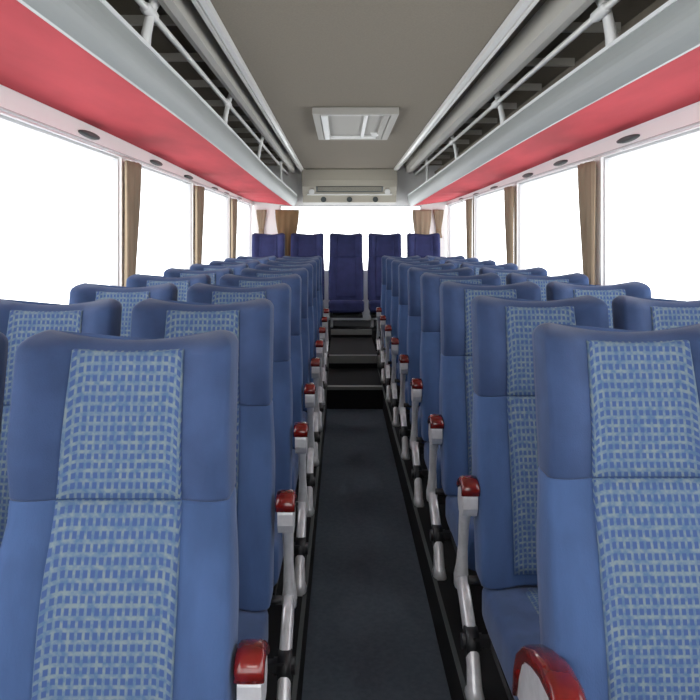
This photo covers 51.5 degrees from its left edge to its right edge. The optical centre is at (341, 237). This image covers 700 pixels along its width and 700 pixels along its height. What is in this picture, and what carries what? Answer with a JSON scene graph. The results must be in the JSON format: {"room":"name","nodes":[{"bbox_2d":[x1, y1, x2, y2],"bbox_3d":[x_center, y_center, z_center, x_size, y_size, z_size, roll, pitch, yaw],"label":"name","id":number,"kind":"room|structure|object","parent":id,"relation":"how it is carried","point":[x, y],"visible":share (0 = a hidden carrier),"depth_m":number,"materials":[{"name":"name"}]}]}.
{"room":"vehicle interior","nodes":[
{"label":"vehicle interior","id":0,"kind":"room"},
{"bbox_2d":[0,84,252,285],"bbox_3d":[-1.170,0.235,3.750,0.060,2.430,11.300,0,0,0],"label":"wall","id":1,"kind":"structure","parent":0,"point":[12,100],"depth_m":3.75,"materials":[{"name":"white plastic"}]},
{"bbox_2d":[78,130,99,139],"bbox_3d":[-1.127,-0.462,3.250,0.024,0.028,0.250,0,0,0],"label":"air vent","id":2,"kind":"object","parent":1,"relation":"in","point":[85,133],"visible":1,"depth_m":3.21,"materials":[{"name":"grey plastic"}]},
{"bbox_2d":[0,106,253,285],"bbox_3d":[-1.149,0.069,4.500,0.073,1.002,9.400,0,0,0],"label":"window","id":3,"kind":"structure","parent":1,"relation":"in","point":[115,160],"depth_m":3.74,"materials":[{"name":"grey plastic"}]},
{"bbox_2d":[124,160,141,286],"bbox_3d":[-1.106,0.036,3.824,0.059,0.868,0.287,0,0,0],"label":"curtain","id":4,"kind":"object","parent":3,"relation":"hanging from","point":[132,169],"visible":0.66,"depth_m":3.76,"materials":[{"name":"brown fabric"}]},
{"bbox_2d":[195,186,204,263],"bbox_3d":[-1.106,0.036,5.624,0.059,0.868,0.287,0,0,0],"label":"curtain","id":5,"kind":"object","parent":3,"relation":"hanging from","point":[199,190],"visible":0.61,"depth_m":5.55,"materials":[{"name":"brown fabric"}]},
{"bbox_2d":[231,199,236,257],"bbox_3d":[-1.107,0.036,7.424,0.057,0.868,0.287,0,0,0],"label":"curtain","id":6,"kind":"object","parent":3,"relation":"hanging from","point":[233,201],"visible":0.69,"depth_m":7.33,"materials":[{"name":"brown fabric"}]},
{"bbox_2d":[0,0,296,205],"bbox_3d":[-0.853,-0.665,3.820,0.571,0.528,10.840,0,0,0],"label":"luggage rack","id":7,"kind":"object","parent":1,"relation":"attached to","point":[86,61],"visible":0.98,"depth_m":2.88,"materials":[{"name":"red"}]},
{"bbox_2d":[150,160,162,165],"bbox_3d":[-1.127,-0.458,4.420,0.024,0.028,0.250,0,0,0],"label":"air vent","id":8,"kind":"object","parent":1,"relation":"in","point":[155,162],"visible":1,"depth_m":4.38,"materials":[{"name":"grey plastic"}]},
{"bbox_2d":[142,166,190,268],"bbox_3d":[-1.170,0.076,4.700,0.030,0.988,1.700,0,0,0],"label":"window","id":9,"kind":"structure","parent":1,"relation":"in","point":[188,184],"depth_m":5.54,"materials":[{"name":"grey plastic"}]},
{"bbox_2d":[196,185,227,258],"bbox_3d":[-1.170,0.076,6.500,0.030,0.988,1.700,0,0,0],"label":"window","id":10,"kind":"structure","parent":1,"relation":"in","point":[206,190],"depth_m":7.34,"materials":[{"name":"grey plastic"}]},
{"bbox_2d":[231,198,249,256],"bbox_3d":[-1.170,0.076,8.300,0.030,0.988,1.700,0,0,0],"label":"window","id":11,"kind":"structure","parent":1,"relation":"in","point":[248,205],"depth_m":9.14,"materials":[{"name":"grey"}]},
{"bbox_2d":[265,352,328,699],"bbox_3d":[-0.634,1.370,3.900,1.012,0.160,10.800,0,0,0],"label":"trim","id":12,"kind":"structure","parent":1,"relation":"attached to","point":[274,611],"depth_m":2.50,"materials":[{"name":"black plastic"}]},
{"bbox_2d":[0,332,8,439],"bbox_3d":[-0.862,0.735,1.114,0.427,1.109,0.688,0,0,0],"label":"passenger seat","id":13,"kind":"object","parent":12,"relation":"on","point":[4,343],"visible":1,"depth_m":1.41,"materials":[{"name":"fabric"}]},
{"bbox_2d":[0,298,121,546],"bbox_3d":[-0.862,0.735,1.856,0.427,1.109,0.688,0,0,0],"label":"passenger seat","id":14,"kind":"object","parent":12,"relation":"on","point":[19,320],"visible":0.23,"depth_m":2.10,"materials":[{"name":"fabric"}]},
{"bbox_2d":[69,283,177,336],"bbox_3d":[-0.862,0.735,2.598,0.427,1.109,0.688,0,0,0],"label":"passenger seat","id":15,"kind":"object","parent":12,"relation":"on","point":[128,297],"visible":0.16,"depth_m":2.85,"materials":[{"name":"fabric"}]},
{"bbox_2d":[0,330,269,699],"bbox_3d":[-0.375,0.735,1.114,0.486,1.109,0.688,0,0,0],"label":"passenger seat","id":16,"kind":"object","parent":12,"relation":"on","point":[119,554],"visible":1,"depth_m":1.30,"materials":[{"name":"fabric"}]},
{"bbox_2d":[126,274,210,301],"bbox_3d":[-0.862,0.735,3.340,0.427,1.109,0.688,0,0,0],"label":"passenger seat","id":17,"kind":"object","parent":12,"relation":"on","point":[136,280],"visible":0.09,"depth_m":3.59,"materials":[{"name":"fabric"}]},
{"bbox_2d":[163,268,232,284],"bbox_3d":[-0.862,0.735,4.082,0.427,1.109,0.688,0,0,0],"label":"passenger seat","id":18,"kind":"object","parent":12,"relation":"on","point":[215,275],"visible":0.16,"depth_m":4.34,"materials":[{"name":"fabric"}]},
{"bbox_2d":[130,298,296,699],"bbox_3d":[-0.373,0.735,1.856,0.492,1.109,0.688,0,0,0],"label":"passenger seat","id":19,"kind":"object","parent":12,"relation":"on","point":[251,321],"visible":0.4,"depth_m":2.03,"materials":[{"name":"fabric"}]},
{"bbox_2d":[236,609,267,699],"bbox_3d":[-0.405,1.039,1.754,0.413,0.158,0.485,0,0,0],"label":"seat cushion","id":20,"kind":"object","parent":19,"relation":"on","point":[252,623],"depth_m":1.87,"materials":[{"name":"blue fabric"}]},
{"bbox_2d":[190,263,248,274],"bbox_3d":[-0.862,0.735,4.824,0.427,1.109,0.688,0,0,0],"label":"passenger seat","id":21,"kind":"object","parent":12,"relation":"on","point":[237,269],"visible":0.13,"depth_m":5.08,"materials":[{"name":"fabric"}]},
{"bbox_2d":[209,260,260,267],"bbox_3d":[-0.862,0.735,5.566,0.427,1.109,0.688,0,0,0],"label":"passenger seat","id":22,"kind":"object","parent":12,"relation":"on","point":[252,264],"visible":0.1,"depth_m":5.83,"materials":[{"name":"fabric"}]},
{"bbox_2d":[224,258,269,263],"bbox_3d":[-0.862,0.735,6.308,0.427,1.109,0.688,0,0,0],"label":"passenger seat","id":23,"kind":"object","parent":12,"relation":"on","point":[262,260],"visible":0.08,"depth_m":6.58,"materials":[{"name":"fabric"}]},
{"bbox_2d":[187,283,308,595],"bbox_3d":[-0.373,0.735,2.598,0.492,1.109,0.688,0,0,0],"label":"passenger seat","id":24,"kind":"object","parent":12,"relation":"on","point":[279,294],"visible":0.27,"depth_m":2.77,"materials":[{"name":"fabric"}]},
{"bbox_2d":[273,512,282,585],"bbox_3d":[-0.405,1.039,2.497,0.413,0.158,0.485,0,0,0],"label":"seat cushion","id":25,"kind":"object","parent":24,"relation":"on","point":[278,539],"depth_m":2.31,"materials":[{"name":"blue fabric"}]},
{"bbox_2d":[237,256,276,260],"bbox_3d":[-0.862,0.735,7.050,0.427,1.109,0.688,0,0,0],"label":"passenger seat","id":26,"kind":"object","parent":12,"relation":"on","point":[273,258],"visible":0.11,"depth_m":7.32,"materials":[{"name":"fabric"}]},
{"bbox_2d":[219,274,315,516],"bbox_3d":[-0.373,0.735,3.340,0.492,1.109,0.688,0,0,0],"label":"passenger seat","id":27,"kind":"object","parent":12,"relation":"on","point":[294,281],"visible":0.29,"depth_m":3.52,"materials":[{"name":"fabric"}]},
{"bbox_2d":[292,449,298,489],"bbox_3d":[-0.405,1.039,3.239,0.413,0.158,0.485,0,0,0],"label":"seat cushion","id":28,"kind":"object","parent":27,"relation":"on","point":[295,465],"depth_m":3.16,"materials":[{"name":"blue fabric"}]},
{"bbox_2d":[240,268,319,465],"bbox_3d":[-0.373,0.735,4.082,0.492,1.109,0.688,0,0,0],"label":"passenger seat","id":29,"kind":"object","parent":12,"relation":"on","point":[303,272],"visible":0.18,"depth_m":4.27,"materials":[{"name":"fabric"}]},
{"bbox_2d":[303,411,306,421],"bbox_3d":[-0.405,1.039,3.981,0.413,0.158,0.485,0,0,0],"label":"seat cushion","id":30,"kind":"object","parent":29,"relation":"on","point":[304,412],"depth_m":4.06,"materials":[{"name":"blue fabric"}]},
{"bbox_2d":[255,263,322,430],"bbox_3d":[-0.373,0.735,4.824,0.492,1.109,0.688,0,0,0],"label":"passenger seat","id":31,"kind":"object","parent":12,"relation":"on","point":[318,343],"visible":0.21,"depth_m":5.01,"materials":[{"name":"fabric"}]},
{"bbox_2d":[266,260,325,405],"bbox_3d":[-0.373,0.735,5.566,0.492,1.109,0.688,0,0,0],"label":"passenger seat","id":32,"kind":"object","parent":12,"relation":"on","point":[322,330],"visible":0.18,"depth_m":5.75,"materials":[{"name":"fabric"}]},
{"bbox_2d":[275,258,327,384],"bbox_3d":[-0.373,0.735,6.308,0.492,1.109,0.688,0,0,0],"label":"passenger seat","id":33,"kind":"object","parent":12,"relation":"on","point":[324,318],"visible":0.15,"depth_m":6.50,"materials":[{"name":"fabric"}]},
{"bbox_2d":[282,256,328,369],"bbox_3d":[-0.373,0.735,7.050,0.492,1.109,0.688,0,0,0],"label":"passenger seat","id":34,"kind":"object","parent":12,"relation":"on","point":[326,310],"visible":0.2,"depth_m":7.25,"materials":[{"name":"fabric"}]},
{"bbox_2d":[291,360,328,699],"bbox_3d":[-0.135,1.288,3.700,0.014,0.004,10.400,0,0,0],"label":"trim","id":35,"kind":"structure","parent":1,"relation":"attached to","point":[302,615],"depth_m":2.74,"materials":[{"name":"grey metal"}]},
{"bbox_2d":[328,320,330,351],"bbox_3d":[-0.633,1.170,8.769,1.010,0.240,1.058,0,0,0],"label":"trim","id":36,"kind":"structure","parent":1,"relation":"attached to","point":[329,327],"depth_m":8.24,"materials":[{"name":"black rubber"}]},
{"bbox_2d":[252,233,284,257],"bbox_3d":[-0.905,0.492,8.669,0.427,1.109,0.688,0,0,0],"label":"passenger seat","id":37,"kind":"object","parent":36,"relation":"on","point":[263,245],"visible":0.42,"depth_m":8.89,"materials":[{"name":"fabric"}]},
{"bbox_2d":[291,233,323,307],"bbox_3d":[-0.428,0.492,8.669,0.427,1.109,0.688,0,0,0],"label":"passenger seat","id":38,"kind":"object","parent":36,"relation":"on","point":[302,245],"visible":0.42,"depth_m":8.88,"materials":[{"name":"fabric"}]},
{"bbox_2d":[253,166,445,319],"bbox_3d":[0.100,0.235,9.330,2.480,2.430,0.060,0,0,0],"label":"wall","id":39,"kind":"structure","parent":0,"point":[406,182],"depth_m":9.30,"materials":[{"name":"white plastic"}]},
{"bbox_2d":[191,0,302,172],"bbox_3d":[-0.510,-0.851,3.700,0.070,0.029,11.200,0,0,0],"label":"trim","id":40,"kind":"structure","parent":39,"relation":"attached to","point":[205,8],"depth_m":3.49,"materials":[{"name":"silver metal"}]},
{"bbox_2d":[256,210,266,233],"bbox_3d":[-1.030,-0.180,9.259,0.133,0.360,0.053,0,0,0],"label":"curtain","id":41,"kind":"object","parent":39,"relation":"attached to","point":[261,214],"visible":0.88,"depth_m":9.24,"materials":[{"name":"brown fabric"}]},
{"bbox_2d":[275,210,298,255],"bbox_3d":[-0.700,0.045,9.252,0.306,0.810,0.068,0,0,0],"label":"curtain","id":42,"kind":"object","parent":39,"relation":"attached to","point":[286,220],"visible":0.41,"depth_m":9.23,"materials":[{"name":"brown fabric"}]},
{"bbox_2d":[302,169,396,201],"bbox_3d":[0.095,-0.656,9.158,1.190,0.402,0.280,0,0,0],"label":"air conditioner","id":43,"kind":"object","parent":39,"relation":"attached to","point":[318,185],"visible":0.96,"depth_m":9.06,"materials":[{"name":"beige plastic"}]},
{"bbox_2d":[316,186,382,191],"bbox_3d":[0.095,-0.613,9.111,0.840,0.070,0.105,0,0,0],"label":"grille","id":44,"kind":"object","parent":43,"relation":"attached to","point":[318,188],"depth_m":9.10,"materials":[{"name":"grey plastic"}]},
{"bbox_2d":[280,205,420,270],"bbox_3d":[0.110,0.005,9.330,1.820,0.850,0.040,0,0,0],"label":"window","id":45,"kind":"structure","parent":39,"relation":"in","point":[280,205],"depth_m":9.31,"materials":[{"name":"grey"}]},
{"bbox_2d":[412,210,431,234],"bbox_3d":[1.020,0.045,9.249,0.245,0.810,0.068,0,0,0],"label":"curtain","id":46,"kind":"object","parent":39,"relation":"attached to","point":[421,218],"visible":0.38,"depth_m":9.23,"materials":[{"name":"brown fabric"}]},
{"bbox_2d":[433,210,443,237],"bbox_3d":[1.235,-0.180,9.261,0.133,0.360,0.053,0,0,0],"label":"curtain","id":47,"kind":"object","parent":39,"relation":"attached to","point":[438,214],"visible":0.94,"depth_m":9.24,"materials":[{"name":"brown fabric"}]},
{"bbox_2d":[394,0,538,170],"bbox_3d":[0.675,-0.851,3.700,0.070,0.029,11.200,0,0,0],"label":"trim","id":48,"kind":"structure","parent":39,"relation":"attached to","point":[522,8],"depth_m":3.49,"materials":[{"name":"silver metal"}]},
{"bbox_2d":[106,0,655,168],"bbox_3d":[0.100,-0.920,3.730,2.600,0.120,11.260,0,0,0],"label":"ceiling","id":49,"kind":"structure","parent":0,"point":[301,55],"depth_m":3.51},
{"bbox_2d":[312,107,398,139],"bbox_3d":[0.090,-0.828,5.375,0.570,0.065,1.250,0,0,0],"label":"roof hatch","id":50,"kind":"object","parent":49,"relation":"attached to","point":[331,123],"visible":1,"depth_m":5.17,"materials":[{"name":"grey plastic"}]},
{"bbox_2d":[446,101,699,285],"bbox_3d":[1.370,0.235,3.750,0.060,2.430,11.300,0,0,0],"label":"wall","id":51,"kind":"structure","parent":0,"point":[690,114],"depth_m":3.79,"materials":[{"name":"white plastic"}]},
{"bbox_2d":[369,320,380,350],"bbox_3d":[0.841,1.170,8.769,0.995,0.240,1.058,0,0,0],"label":"trim","id":52,"kind":"structure","parent":51,"relation":"attached to","point":[374,329],"depth_m":8.24,"materials":[{"name":"black rubber"}]},
{"bbox_2d":[368,233,400,326],"bbox_3d":[0.526,0.492,8.669,0.427,1.109,0.688,0,0,0],"label":"passenger seat","id":53,"kind":"object","parent":52,"relation":"on","point":[379,245],"visible":0.66,"depth_m":8.85,"materials":[{"name":"fabric"}]},
{"bbox_2d":[368,300,380,312],"bbox_3d":[0.526,0.797,8.568,0.413,0.158,0.485,0,0,0],"label":"seat cushion","id":54,"kind":"object","parent":53,"relation":"on","point":[373,304],"depth_m":8.33,"materials":[{"name":"fabric"}]},
{"bbox_2d":[407,233,439,257],"bbox_3d":[1.003,0.492,8.669,0.427,1.109,0.688,0,0,0],"label":"passenger seat","id":55,"kind":"object","parent":52,"relation":"on","point":[422,245],"visible":0.38,"depth_m":8.89,"materials":[{"name":"fabric"}]},
{"bbox_2d":[377,368,466,699],"bbox_3d":[0.350,1.288,3.700,0.014,0.004,10.400,0,0,0],"label":"trim","id":56,"kind":"structure","parent":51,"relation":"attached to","point":[444,615],"depth_m":2.71,"materials":[{"name":"grey metal"}]},
{"bbox_2d":[378,368,508,699],"bbox_3d":[0.842,1.370,3.900,0.997,0.160,10.800,0,0,0],"label":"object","id":57,"kind":"structure","parent":51,"relation":"attached to","point":[493,688],"depth_m":2.68,"materials":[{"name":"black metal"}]},
{"bbox_2d":[376,255,420,367],"bbox_3d":[0.583,0.735,7.170,0.478,1.109,0.688,0,0,0],"label":"passenger seat","id":58,"kind":"object","parent":57,"relation":"on","point":[379,310],"visible":0.23,"depth_m":7.35,"materials":[{"name":"fabric"}]},
{"bbox_2d":[380,257,429,382],"bbox_3d":[0.583,0.735,6.428,0.478,1.109,0.688,0,0,0],"label":"passenger seat","id":59,"kind":"object","parent":57,"relation":"on","point":[385,319],"visible":0.16,"depth_m":6.61,"materials":[{"name":"fabric"}]},
{"bbox_2d":[389,349,391,367],"bbox_3d":[0.609,1.039,6.327,0.413,0.158,0.485,0,0,0],"label":"seat cushion","id":60,"kind":"object","parent":59,"relation":"on","point":[389,349],"depth_m":6.15,"materials":[{"name":"blue fabric"}]},
{"bbox_2d":[384,260,440,401],"bbox_3d":[0.583,0.735,5.686,0.478,1.109,0.688,0,0,0],"label":"passenger seat","id":61,"kind":"object","parent":57,"relation":"on","point":[390,330],"visible":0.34,"depth_m":5.87,"materials":[{"name":"fabric"}]},
{"bbox_2d":[396,363,399,385],"bbox_3d":[0.609,1.039,5.585,0.413,0.158,0.485,0,0,0],"label":"seat cushion","id":62,"kind":"object","parent":61,"relation":"on","point":[398,384],"depth_m":5.37,"materials":[{"name":"blue fabric"}]},
{"bbox_2d":[390,263,454,426],"bbox_3d":[0.583,0.735,4.944,0.478,1.109,0.688,0,0,0],"label":"passenger seat","id":63,"kind":"object","parent":57,"relation":"on","point":[398,344],"visible":0.2,"depth_m":5.12,"materials":[{"name":"fabric"}]},
{"bbox_2d":[405,381,409,409],"bbox_3d":[0.609,1.039,4.843,0.413,0.158,0.485,0,0,0],"label":"seat cushion","id":64,"kind":"object","parent":63,"relation":"on","point":[406,394],"depth_m":4.62,"materials":[{"name":"blue fabric"}]},
{"bbox_2d":[398,267,473,459],"bbox_3d":[0.583,0.735,4.202,0.478,1.109,0.688,0,0,0],"label":"passenger seat","id":65,"kind":"object","parent":57,"relation":"on","point":[409,362],"visible":0.32,"depth_m":4.37,"materials":[{"name":"fabric"}]},
{"bbox_2d":[410,406,424,443],"bbox_3d":[0.609,1.039,4.101,0.413,0.158,0.485,0,0,0],"label":"seat cushion","id":66,"kind":"object","parent":65,"relation":"on","point":[419,411],"depth_m":3.95,"materials":[{"name":"blue fabric"}]},
{"bbox_2d":[426,255,464,260],"bbox_3d":[1.056,0.735,7.170,0.427,1.109,0.688,0,0,0],"label":"passenger seat","id":67,"kind":"object","parent":57,"relation":"on","point":[431,258],"visible":0.06,"depth_m":7.44,"materials":[{"name":"fabric"}]},
{"bbox_2d":[410,273,500,506],"bbox_3d":[0.583,0.735,3.460,0.478,1.109,0.688,0,0,0],"label":"passenger seat","id":68,"kind":"object","parent":57,"relation":"on","point":[424,389],"visible":0.27,"depth_m":3.62,"materials":[{"name":"fabric"}]},
{"bbox_2d":[424,441,441,487],"bbox_3d":[0.609,1.039,3.358,0.413,0.158,0.485,0,0,0],"label":"seat cushion","id":69,"kind":"object","parent":68,"relation":"on","point":[426,446],"depth_m":3.31,"materials":[{"name":"blue fabric"}]},
{"bbox_2d":[434,257,478,263],"bbox_3d":[1.056,0.735,6.428,0.427,1.109,0.688,0,0,0],"label":"passenger seat","id":70,"kind":"object","parent":57,"relation":"on","point":[442,260],"visible":0.09,"depth_m":6.69,"materials":[{"name":"fabric"}]},
{"bbox_2d":[445,260,495,268],"bbox_3d":[1.056,0.735,5.686,0.427,1.109,0.688,0,0,0],"label":"passenger seat","id":71,"kind":"object","parent":57,"relation":"on","point":[457,264],"visible":0.07,"depth_m":5.95,"materials":[{"name":"fabric"}]},
{"bbox_2d":[426,281,540,585],"bbox_3d":[0.583,0.735,2.718,0.478,1.109,0.688,0,0,0],"label":"passenger seat","id":72,"kind":"object","parent":57,"relation":"on","point":[451,429],"visible":0.37,"depth_m":2.87,"materials":[{"name":"fabric"}]},
{"bbox_2d":[445,495,475,570],"bbox_3d":[0.609,1.039,2.616,0.413,0.158,0.485,0,0,0],"label":"seat cushion","id":73,"kind":"object","parent":72,"relation":"on","point":[451,502],"depth_m":2.59,"materials":[{"name":"blue fabric"}]},
{"bbox_2d":[460,263,517,274],"bbox_3d":[1.056,0.735,4.944,0.427,1.109,0.688,0,0,0],"label":"passenger seat","id":74,"kind":"object","parent":57,"relation":"on","point":[476,267],"visible":0.12,"depth_m":5.20,"materials":[{"name":"fabric"}]},
{"bbox_2d":[479,267,547,284],"bbox_3d":[1.056,0.735,4.202,0.427,1.109,0.688,0,0,0],"label":"passenger seat","id":75,"kind":"object","parent":57,"relation":"on","point":[502,273],"visible":0.07,"depth_m":4.46,"materials":[{"name":"fabric"}]},
{"bbox_2d":[454,295,608,699],"bbox_3d":[0.583,0.735,1.976,0.478,1.109,0.688,0,0,0],"label":"passenger seat","id":76,"kind":"object","parent":57,"relation":"on","point":[500,493],"visible":0.47,"depth_m":2.11,"materials":[{"name":"fabric"}]},
{"bbox_2d":[482,585,539,699],"bbox_3d":[0.609,1.039,1.875,0.413,0.158,0.485,0,0,0],"label":"seat cushion","id":77,"kind":"object","parent":76,"relation":"on","point":[510,613],"depth_m":1.90,"materials":[{"name":"blue fabric"}]},
{"bbox_2d":[506,273,588,300],"bbox_3d":[1.056,0.735,3.460,0.427,1.109,0.688,0,0,0],"label":"passenger seat","id":78,"kind":"object","parent":57,"relation":"on","point":[542,281],"visible":0.09,"depth_m":3.72,"materials":[{"name":"fabric"}]},
{"bbox_2d":[546,281,651,328],"bbox_3d":[1.056,0.735,2.718,0.427,1.109,0.688,0,0,0],"label":"passenger seat","id":79,"kind":"object","parent":57,"relation":"on","point":[555,290],"visible":0.14,"depth_m":2.97,"materials":[{"name":"fabric"}]},
{"bbox_2d":[512,323,699,699],"bbox_3d":[0.587,0.735,1.234,0.471,1.109,0.688,0,0,0],"label":"passenger seat","id":80,"kind":"object","parent":57,"relation":"on","point":[618,410],"visible":1,"depth_m":1.42,"materials":[{"name":"fabric"}]},
{"bbox_2d":[612,295,699,330],"bbox_3d":[1.056,0.735,1.976,0.427,1.109,0.688,0,0,0],"label":"passenger seat","id":81,"kind":"object","parent":57,"relation":"on","point":[634,313],"visible":0.21,"depth_m":2.23,"materials":[{"name":"fabric"}]},
{"bbox_2d":[449,198,471,256],"bbox_3d":[1.370,0.076,8.300,0.030,0.988,1.700,0,0,0],"label":"window","id":82,"kind":"structure","parent":51,"relation":"in","point":[451,205],"depth_m":9.14,"materials":[{"name":"grey"}]},
{"bbox_2d":[476,185,513,259],"bbox_3d":[1.370,0.076,6.500,0.030,0.988,1.700,0,0,0],"label":"window","id":83,"kind":"structure","parent":51,"relation":"in","point":[502,189],"depth_m":7.34,"materials":[{"name":"grey plastic"}]},
{"bbox_2d":[522,173,532,177],"bbox_3d":[1.327,-0.450,5.200,0.024,0.028,0.250,0,0,0],"label":"air vent","id":84,"kind":"object","parent":51,"relation":"in","point":[526,175],"visible":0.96,"depth_m":5.16,"materials":[{"name":"grey plastic"}]},
{"bbox_2d":[405,0,699,205],"bbox_3d":[1.069,-0.665,3.820,0.538,0.528,10.840,0,0,0],"label":"luggage rack","id":85,"kind":"object","parent":51,"relation":"attached to","point":[644,69],"visible":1,"depth_m":3.19,"materials":[{"name":"white metal"}]},
{"bbox_2d":[519,160,593,269],"bbox_3d":[1.370,0.076,4.700,0.030,0.988,1.700,0,0,0],"label":"window","id":86,"kind":"structure","parent":51,"relation":"in","point":[574,167],"depth_m":5.54,"materials":[{"name":"grey plastic"}]},
{"bbox_2d":[553,160,567,165],"bbox_3d":[1.327,-0.458,4.420,0.024,0.028,0.250,0,0,0],"label":"air vent","id":87,"kind":"object","parent":51,"relation":"in","point":[561,162],"visible":1,"depth_m":4.38,"materials":[{"name":"grey plastic"}]},
{"bbox_2d":[445,121,699,284],"bbox_3d":[1.349,0.069,4.500,0.073,1.002,9.400,0,0,0],"label":"window","id":88,"kind":"structure","parent":51,"relation":"in","point":[607,160],"depth_m":3.74,"materials":[{"name":"grey plastic"}]},
{"bbox_2d":[466,199,471,257],"bbox_3d":[1.307,0.036,7.463,0.058,0.868,0.250,0,0,0],"label":"curtain","id":89,"kind":"object","parent":88,"relation":"hanging from","point":[468,201],"visible":0.7,"depth_m":7.39,"materials":[{"name":"brown fabric"}]},
{"bbox_2d":[504,186,513,262],"bbox_3d":[1.307,0.036,5.663,0.057,0.868,0.250,0,0,0],"label":"curtain","id":90,"kind":"object","parent":88,"relation":"hanging from","point":[508,191],"visible":0.61,"depth_m":5.59,"materials":[{"name":"brown fabric"}]},
{"bbox_2d":[578,161,595,284],"bbox_3d":[1.306,0.036,3.863,0.059,0.868,0.250,0,0,0],"label":"curtain","id":91,"kind":"object","parent":88,"relation":"hanging from","point":[586,171],"visible":0.63,"depth_m":3.80,"materials":[{"name":"brown fabric"}]},
{"bbox_2d":[616,134,639,142],"bbox_3d":[1.327,-0.462,3.380,0.024,0.028,0.250,0,0,0],"label":"air vent","id":92,"kind":"object","parent":51,"relation":"in","point":[632,137],"visible":1,"depth_m":3.34,"materials":[{"name":"grey plastic"}]},
{"bbox_3d":[0.100,1.490,3.725,2.680,0.080,11.450,0,0,0],"label":"floor","id":93,"kind":"structure","parent":0,"visible":0},
{"bbox_2d":[331,320,371,337],"bbox_3d":[0.107,1.250,8.789,0.469,0.399,1.018,0,0,0],"label":"step","id":94,"kind":"structure","parent":93,"relation":"on","point":[341,328],"depth_m":8.32,"materials":[{"name":"black rubber"}]},
{"bbox_2d":[328,233,363,326],"bbox_3d":[0.049,0.492,8.669,0.427,1.109,0.688,0,0,0],"label":"passenger seat","id":95,"kind":"object","parent":94,"relation":"on","point":[346,275],"visible":0.99,"depth_m":8.79,"materials":[{"name":"fabric"}]},
{"bbox_2d":[328,300,363,312],"bbox_3d":[0.049,0.797,8.568,0.413,0.158,0.485,0,0,0],"label":"seat cushion","id":96,"kind":"object","parent":95,"relation":"on","point":[335,306],"depth_m":8.33,"materials":[{"name":"fabric"}]},
{"bbox_2d":[329,338,376,367],"bbox_3d":[0.107,1.292,7.649,0.469,0.314,1.298,0,0,0],"label":"step","id":97,"kind":"structure","parent":93,"relation":"on","point":[343,352],"depth_m":7.15,"materials":[{"name":"black rubber"}]},
{"bbox_2d":[327,368,382,408],"bbox_3d":[0.107,1.352,6.569,0.469,0.194,0.898,0,0,0],"label":"step","id":98,"kind":"structure","parent":93,"relation":"on","point":[347,388],"depth_m":6.14,"materials":[{"name":"black rubber"}]},
{"bbox_2d":[301,409,450,699],"bbox_3d":[0.107,1.446,2.259,0.469,0.008,7.718,0,0,0],"label":"carpet","id":99,"kind":"object","parent":93,"relation":"on","point":[371,634],"visible":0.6,"depth_m":3.00,"materials":[{"name":"black carpet"}]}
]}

